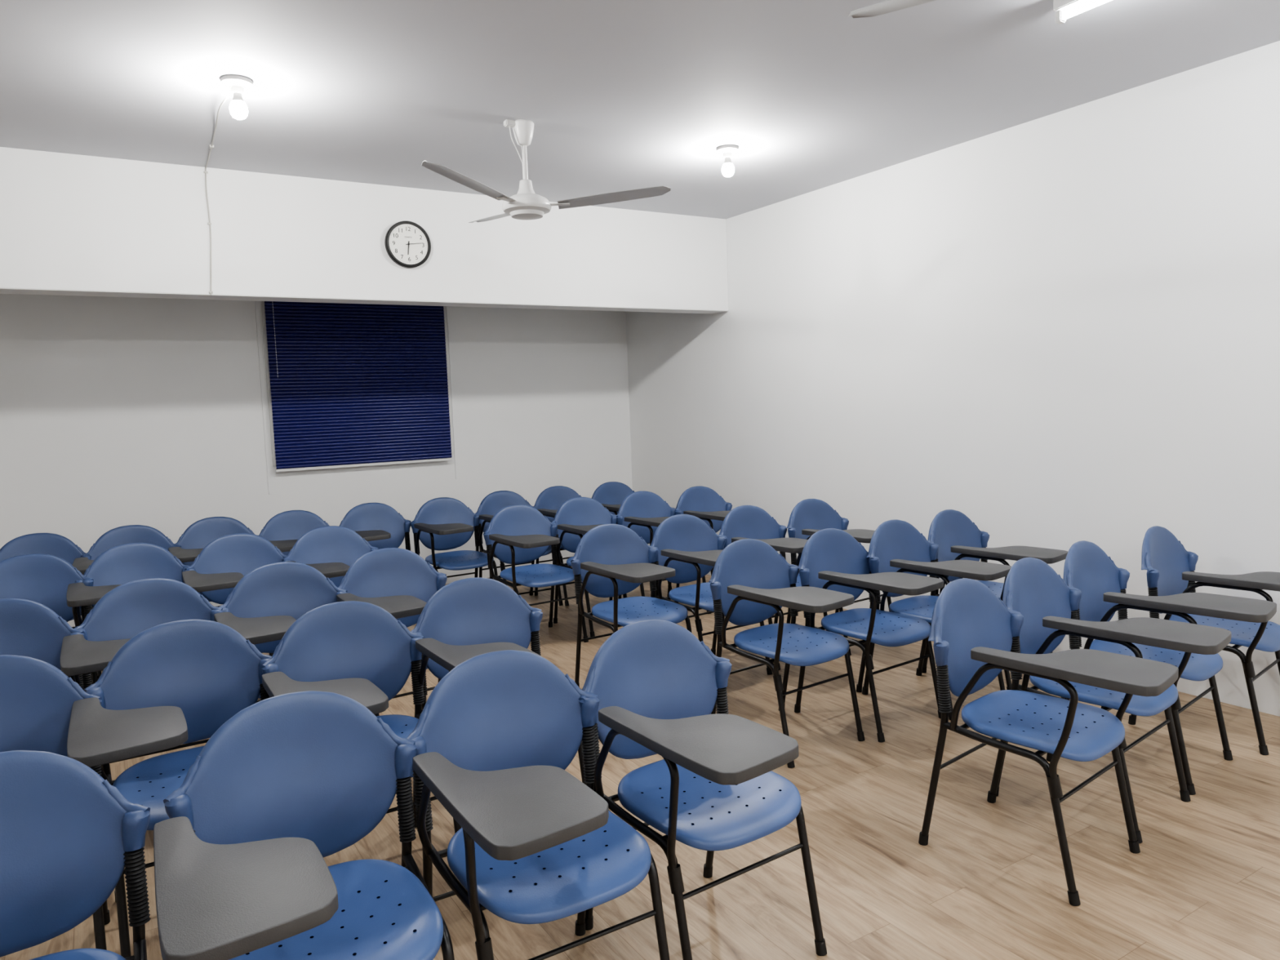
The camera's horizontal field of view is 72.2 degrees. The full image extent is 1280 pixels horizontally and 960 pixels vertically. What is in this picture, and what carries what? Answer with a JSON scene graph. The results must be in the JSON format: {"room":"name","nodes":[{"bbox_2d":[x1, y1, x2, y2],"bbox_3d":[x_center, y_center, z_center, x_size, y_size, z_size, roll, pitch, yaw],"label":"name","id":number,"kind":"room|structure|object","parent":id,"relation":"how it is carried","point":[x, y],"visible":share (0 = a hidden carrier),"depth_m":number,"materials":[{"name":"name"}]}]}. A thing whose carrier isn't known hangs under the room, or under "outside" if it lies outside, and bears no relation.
{"room":"lecture hall","nodes":[
{"label":"lecture hall","id":0,"kind":"room"},
{"bbox_2d":[0,293,632,626],"bbox_3d":[-3.117,-0.446,6.719,7.310,2.940,0.150,-5,6,-32],"label":"wall","id":1,"kind":"structure","parent":0,"point":[115,412],"depth_m":6.59,"materials":[{"name":"paint"}]},
{"bbox_2d":[254,301,459,493],"bbox_3d":[-2.254,-0.745,7.144,1.545,1.600,0.008,-5,6,-32],"label":"window frame","id":2,"kind":"structure","parent":1,"relation":"attached to","point":[256,303],"depth_m":6.80,"materials":[{"name":"paint"}]},
{"bbox_2d":[261,301,453,465],"bbox_3d":[-2.251,-0.824,7.127,1.455,1.320,0.029,-5,6,-32],"label":"window","id":3,"kind":"structure","parent":1,"relation":"in","point":[264,320],"depth_m":6.78,"materials":[{"name":"white plastic"}]},
{"bbox_2d":[263,301,452,471],"bbox_3d":[-2.234,-0.816,7.080,1.415,1.409,0.045,-5,6,-32],"label":"blind","id":4,"kind":"object","parent":3,"relation":"attached to","point":[351,384],"visible":0.94,"depth_m":7.05,"materials":[{"name":"blue fabric"}]},
{"bbox_2d":[0,146,728,313],"bbox_3d":[-2.331,-1.462,5.296,7.010,0.726,0.220,-5,6,-32],"label":"ceiling beam","id":5,"kind":"structure","parent":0,"point":[71,224],"depth_m":5.38,"materials":[{"name":"paint"}]},
{"bbox_2d":[204,84,232,294],"bbox_3d":[-2.105,-1.392,4.403,0.043,0.725,1.542,-5,6,-30],"label":"wire","id":6,"kind":"object","parent":5,"relation":"attached to","point":[211,146],"visible":1,"depth_m":5.04,"materials":[{"name":"grey"}]},
{"bbox_2d":[384,221,431,267],"bbox_3d":[-1.496,-1.520,5.661,0.294,0.294,0.036,-5,6,-32],"label":"wall clock","id":7,"kind":"object","parent":5,"relation":"attached to","point":[408,245],"visible":1,"depth_m":5.65,"materials":[{"name":"black"}]},
{"bbox_2d":[0,0,1279,218],"bbox_3d":[-0.522,-1.682,2.332,7.310,0.100,10.190,-5,6,-32],"label":"ceiling","id":8,"kind":"structure","parent":0,"point":[617,95],"depth_m":3.90,"materials":[{"name":"paint"}]},
{"bbox_2d":[220,74,253,119],"bbox_3d":[-1.725,-1.632,3.763,0.128,0.163,0.128,-5,6,-32],"label":"bulb","id":9,"kind":"object","parent":8,"relation":"attached to","point":[238,109],"depth_m":3.74,"materials":[{"name":"white glass"}]},
{"bbox_2d":[421,119,671,222],"bbox_3d":[-0.678,-1.586,4.612,1.296,0.477,1.150,-5,6,-32],"label":"ceiling fan","id":10,"kind":"object","parent":8,"relation":"hanging from","point":[526,205],"depth_m":4.43,"materials":[{"name":"white metal"}]},
{"bbox_2d":[716,144,738,177],"bbox_3d":[0.504,-1.823,5.032,0.128,0.163,0.128,-5,6,-32],"label":"bulb","id":11,"kind":"object","parent":8,"relation":"attached to","point":[727,170],"depth_m":5.01,"materials":[{"name":"white glass"}]},
{"bbox_2d":[1053,0,1111,24],"bbox_3d":[1.878,-1.713,2.762,0.060,0.085,1.210,-5,6,-32],"label":"tube light","id":12,"kind":"object","parent":8,"relation":"attached to","point":[1064,9],"visible":1,"depth_m":3.22,"materials":[{"name":"white plastic"}]},
{"bbox_2d":[1055,9,1066,24],"bbox_3d":[1.566,-1.723,3.266,0.036,0.040,0.025,-5,6,-32],"label":"socket","id":13,"kind":"object","parent":12,"relation":"attached to","point":[1060,15],"depth_m":3.25,"materials":[{"name":"white plastic"}]},
{"bbox_2d":[0,566,1279,959],"bbox_3d":[-0.414,1.345,2.596,7.310,0.100,10.190,-5,6,-32],"label":"floor","id":14,"kind":"structure","parent":0,"point":[988,882],"depth_m":2.88,"materials":[{"name":"brown wood"}]},
{"bbox_2d":[0,598,84,689],"bbox_3d":[-2.206,0.893,2.989,0.572,0.864,0.759,-5,6,-32],"label":"chair","id":15,"kind":"object","parent":14,"relation":"on","point":[28,628],"visible":0.33,"depth_m":3.29,"materials":[{"name":"blue plastic"}]},
{"bbox_2d":[0,533,91,628],"bbox_3d":[-3.386,0.765,4.935,0.572,0.864,0.759,-5,6,-33],"label":"chair","id":16,"kind":"object","parent":14,"relation":"on","point":[62,547],"visible":0.27,"depth_m":5.21,"materials":[{"name":"blue plastic"}]},
{"bbox_2d":[0,553,93,684],"bbox_3d":[-2.861,0.820,4.098,0.572,0.864,0.759,-5,6,-32],"label":"chair","id":17,"kind":"object","parent":14,"relation":"on","point":[45,580],"visible":0.26,"depth_m":4.37,"materials":[{"name":"blue plastic"}]},
{"bbox_2d":[0,654,110,950],"bbox_3d":[-1.636,0.944,2.179,0.572,0.864,0.759,-5,6,-33],"label":"chair","id":18,"kind":"object","parent":14,"relation":"on","point":[37,698],"visible":0.3,"depth_m":2.48,"materials":[{"name":"blue plastic"}]},
{"bbox_2d":[0,750,150,959],"bbox_3d":[-1.093,0.989,1.446,0.572,0.864,0.759,-5,6,-32],"label":"chair","id":19,"kind":"object","parent":14,"relation":"on","point":[68,836],"visible":1,"depth_m":1.74,"materials":[{"name":"blue plastic"}]},
{"bbox_2d":[72,524,181,679],"bbox_3d":[-2.979,0.731,5.164,0.572,0.864,0.759,-5,6,-31],"label":"chair","id":20,"kind":"object","parent":14,"relation":"on","point":[123,535],"visible":0.2,"depth_m":5.40,"materials":[{"name":"blue plastic"}]},
{"bbox_2d":[66,542,189,684],"bbox_3d":[-2.490,0.783,4.362,0.572,0.864,0.759,-5,6,-33],"label":"chair","id":21,"kind":"object","parent":14,"relation":"on","point":[119,565],"visible":0.27,"depth_m":4.58,"materials":[{"name":"blue plastic"}]},
{"bbox_2d":[59,577,223,766],"bbox_3d":[-1.816,0.852,3.299,0.572,0.864,0.759,-5,6,-33],"label":"chair","id":22,"kind":"object","parent":14,"relation":"on","point":[129,609],"visible":0.39,"depth_m":3.49,"materials":[{"name":"blue plastic"}]},
{"bbox_2d":[66,618,271,957],"bbox_3d":[-1.288,0.900,2.534,0.572,0.864,0.759,-5,6,-32],"label":"chair","id":23,"kind":"object","parent":14,"relation":"on","point":[172,684],"visible":0.61,"depth_m":2.71,"materials":[{"name":"blue plastic"}]},
{"bbox_2d":[168,516,273,656],"bbox_3d":[-2.593,0.691,5.460,0.572,0.864,0.759,-5,6,-32],"label":"chair","id":24,"kind":"object","parent":14,"relation":"on","point":[203,531],"visible":0.21,"depth_m":5.67,"materials":[{"name":"blue plastic"}]},
{"bbox_2d":[182,533,288,604],"bbox_3d":[-2.054,0.748,4.584,0.572,0.864,0.759,-5,6,-31],"label":"chair","id":25,"kind":"object","parent":14,"relation":"on","point":[215,571],"visible":0.3,"depth_m":4.79,"materials":[{"name":"blue plastic"}]},
{"bbox_2d":[213,561,347,702],"bbox_3d":[-1.399,0.813,3.580,0.572,0.864,0.759,-5,6,-32],"label":"chair","id":26,"kind":"object","parent":14,"relation":"on","point":[264,604],"visible":0.27,"depth_m":3.80,"materials":[{"name":"blue plastic"}]},
{"bbox_2d":[258,510,328,555],"bbox_3d":[-2.164,0.656,5.689,0.572,0.864,0.759,-5,6,-33],"label":"chair","id":27,"kind":"object","parent":14,"relation":"on","point":[283,530],"visible":0.22,"depth_m":5.91,"materials":[{"name":"blue plastic"}]},
{"bbox_2d":[153,690,454,959],"bbox_3d":[-0.631,0.945,1.755,0.572,0.864,0.759,-5,6,-31],"label":"chair","id":28,"kind":"object","parent":14,"relation":"on","point":[289,782],"visible":1,"depth_m":1.90,"materials":[{"name":"blue plastic"}]},
{"bbox_2d":[281,525,378,587],"bbox_3d":[-1.608,0.716,4.777,0.572,0.864,0.759,-5,6,-33],"label":"chair","id":29,"kind":"object","parent":14,"relation":"on","point":[331,550],"visible":0.24,"depth_m":5.01,"materials":[{"name":"blue plastic"}]},
{"bbox_2d":[261,600,461,882],"bbox_3d":[-0.839,0.867,2.729,0.572,0.864,0.759,-5,6,-33],"label":"chair","id":30,"kind":"object","parent":14,"relation":"on","point":[359,651],"visible":0.42,"depth_m":2.97,"materials":[{"name":"blue plastic"}]},
{"bbox_2d":[338,502,411,551],"bbox_3d":[-1.751,0.613,6.003,0.572,0.864,0.759,-5,6,-31],"label":"chair","id":31,"kind":"object","parent":14,"relation":"on","point":[380,524],"visible":0.36,"depth_m":6.27,"materials":[{"name":"blue plastic"}]},
{"bbox_2d":[336,547,447,715],"bbox_3d":[-1.008,0.772,3.880,0.572,0.864,0.759,-5,6,-34],"label":"chair","id":32,"kind":"object","parent":14,"relation":"on","point":[401,582],"visible":0.33,"depth_m":4.11,"materials":[{"name":"blue plastic"}]},
{"bbox_2d":[410,497,497,581],"bbox_3d":[-1.269,0.578,6.205,0.572,0.864,0.759,-5,6,-34],"label":"chair","id":33,"kind":"object","parent":14,"relation":"on","point":[442,523],"visible":0.93,"depth_m":6.38,"materials":[{"name":"blue plastic"}]},
{"bbox_2d":[410,577,586,784],"bbox_3d":[-0.457,0.824,3.070,0.572,0.864,0.759,-5,6,-34],"label":"chair","id":34,"kind":"object","parent":14,"relation":"on","point":[466,619],"visible":0.4,"depth_m":3.29,"materials":[{"name":"blue plastic"}]},
{"bbox_2d":[475,490,563,605],"bbox_3d":[-0.881,0.532,6.574,0.572,0.864,0.759,-6,6,-35],"label":"chair","id":35,"kind":"object","parent":14,"relation":"on","point":[495,501],"visible":0.28,"depth_m":6.75,"materials":[{"name":"blue plastic"}]},
{"bbox_2d":[483,504,588,642],"bbox_3d":[-0.628,0.614,5.533,0.572,0.864,0.759,-5,6,-34],"label":"chair","id":36,"kind":"object","parent":14,"relation":"on","point":[517,534],"visible":0.99,"depth_m":5.68,"materials":[{"name":"blue plastic"}]},
{"bbox_2d":[406,649,669,959],"bbox_3d":[-0.201,0.904,2.043,0.572,0.864,0.759,-5,6,-32],"label":"chair","id":37,"kind":"object","parent":14,"relation":"on","point":[496,738],"visible":0.98,"depth_m":2.05,"materials":[{"name":"blue plastic"}]},
{"bbox_2d":[533,485,582,605],"bbox_3d":[-0.476,0.498,6.800,0.572,0.864,0.759,-5,6,-34],"label":"chair","id":38,"kind":"object","parent":14,"relation":"on","point":[548,501],"visible":0.22,"depth_m":7.00,"materials":[{"name":"blue plastic"}]},
{"bbox_2d":[551,497,644,637],"bbox_3d":[-0.234,0.570,5.882,0.572,0.864,0.759,-5,6,-34],"label":"chair","id":39,"kind":"object","parent":14,"relation":"on","point":[576,516],"visible":0.39,"depth_m":6.07,"materials":[{"name":"blue plastic"}]},
{"bbox_2d":[570,524,692,687],"bbox_3d":[0.017,0.687,4.441,0.572,0.864,0.759,-5,6,-34],"label":"chair","id":40,"kind":"object","parent":14,"relation":"on","point":[609,560],"visible":0.98,"depth_m":4.57,"materials":[{"name":"blue plastic"}]},
{"bbox_2d":[591,481,671,597],"bbox_3d":[-0.043,0.464,7.008,0.572,0.864,0.759,-5,6,-34],"label":"chair","id":41,"kind":"object","parent":14,"relation":"on","point":[611,495],"visible":0.2,"depth_m":7.23,"materials":[{"name":"blue plastic"}]},
{"bbox_2d":[616,490,711,613],"bbox_3d":[0.204,0.530,6.152,0.572,0.864,0.759,-6,6,-35],"label":"chair","id":42,"kind":"object","parent":14,"relation":"on","point":[642,512],"visible":0.31,"depth_m":6.37,"materials":[{"name":"blue plastic"}]},
{"bbox_2d":[578,619,826,959],"bbox_3d":[0.207,0.865,2.321,0.572,0.864,0.759,-6,6,-35],"label":"chair","id":43,"kind":"object","parent":14,"relation":"on","point":[657,686],"visible":0.94,"depth_m":2.34,"materials":[{"name":"blue plastic"}]},
{"bbox_2d":[674,485,732,603],"bbox_3d":[0.627,0.496,6.366,0.572,0.864,0.759,-5,6,-34],"label":"chair","id":44,"kind":"object","parent":14,"relation":"on","point":[704,503],"visible":0.29,"depth_m":6.60,"materials":[{"name":"blue plastic"}]},
{"bbox_2d":[649,514,773,675],"bbox_3d":[0.425,0.646,4.740,0.572,0.864,0.759,-6,6,-35],"label":"chair","id":45,"kind":"object","parent":14,"relation":"on","point":[685,544],"visible":0.62,"depth_m":4.91,"materials":[{"name":"blue plastic"}]},
{"bbox_2d":[718,505,830,670],"bbox_3d":[0.835,0.603,5.063,0.572,0.864,0.759,-6,6,-35],"label":"chair","id":46,"kind":"object","parent":14,"relation":"on","point":[743,522],"visible":0.38,"depth_m":5.28,"materials":[{"name":"blue plastic"}]},
{"bbox_2d":[708,538,864,768],"bbox_3d":[0.682,0.721,3.772,0.572,0.864,0.759,-6,6,-36],"label":"chair","id":47,"kind":"object","parent":14,"relation":"on","point":[750,582],"visible":0.99,"depth_m":3.84,"materials":[{"name":"blue plastic"}]},
{"bbox_2d":[786,498,891,655],"bbox_3d":[1.277,0.567,5.289,0.572,0.864,0.759,-6,6,-36],"label":"chair","id":48,"kind":"object","parent":14,"relation":"on","point":[808,517],"visible":0.27,"depth_m":5.47,"materials":[{"name":"blue plastic"}]},
{"bbox_2d":[794,528,943,742],"bbox_3d":[1.114,0.686,4.003,0.572,0.864,0.759,-6,6,-36],"label":"chair","id":49,"kind":"object","parent":14,"relation":"on","point":[831,558],"visible":0.85,"depth_m":4.06,"materials":[{"name":"blue plastic"}]},
{"bbox_2d":[862,519,1011,720],"bbox_3d":[1.498,0.652,4.228,0.572,0.864,0.759,-6,6,-37],"label":"chair","id":50,"kind":"object","parent":14,"relation":"on","point":[895,545],"visible":0.56,"depth_m":4.35,"materials":[{"name":"blue plastic"}]},
{"bbox_2d":[922,509,1067,689],"bbox_3d":[1.895,0.610,4.544,0.572,0.864,0.759,-6,6,-38],"label":"chair","id":51,"kind":"object","parent":14,"relation":"on","point":[957,537],"visible":0.46,"depth_m":4.68,"materials":[{"name":"blue plastic"}]},
{"bbox_2d":[918,577,1178,906],"bbox_3d":[1.318,0.787,2.758,0.572,0.864,0.759,-6,6,-40],"label":"chair","id":52,"kind":"object","parent":14,"relation":"on","point":[974,634],"visible":1,"depth_m":2.79,"materials":[{"name":"blue plastic"}]},
{"bbox_2d":[996,557,1231,843],"bbox_3d":[1.690,0.745,3.094,0.572,0.864,0.759,-6,6,-40],"label":"chair","id":53,"kind":"object","parent":14,"relation":"on","point":[1048,606],"visible":0.6,"depth_m":3.03,"materials":[{"name":"blue plastic"}]},
{"bbox_2d":[1062,540,1276,795],"bbox_3d":[2.069,0.702,3.422,0.572,0.864,0.759,-6,7,-41],"label":"chair","id":54,"kind":"object","parent":14,"relation":"on","point":[1087,568],"visible":0.66,"depth_m":3.39,"materials":[{"name":"blue plastic"}]},
{"bbox_2d":[1128,525,1279,755],"bbox_3d":[2.564,0.657,3.739,0.572,0.864,0.759,-6,7,-41],"label":"chair","id":55,"kind":"object","parent":14,"relation":"on","point":[1170,567],"visible":0.66,"depth_m":3.75,"materials":[{"name":"blue plastic"}]},
{"bbox_2d":[847,0,935,17],"bbox_3d":[1.103,-1.431,2.107,1.272,0.477,1.232,-5,6,-32],"label":"ceiling fan","id":56,"kind":"object","parent":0,"point":[889,6],"depth_m":2.46,"materials":[{"name":"white metal"}]},
{"bbox_2d":[626,40,1279,716],"bbox_3d":[2.570,-0.442,4.338,0.150,2.940,9.890,-5,6,-32],"label":"wall","id":57,"kind":"structure","parent":0,"point":[1060,330],"depth_m":4.82,"materials":[{"name":"paint"}]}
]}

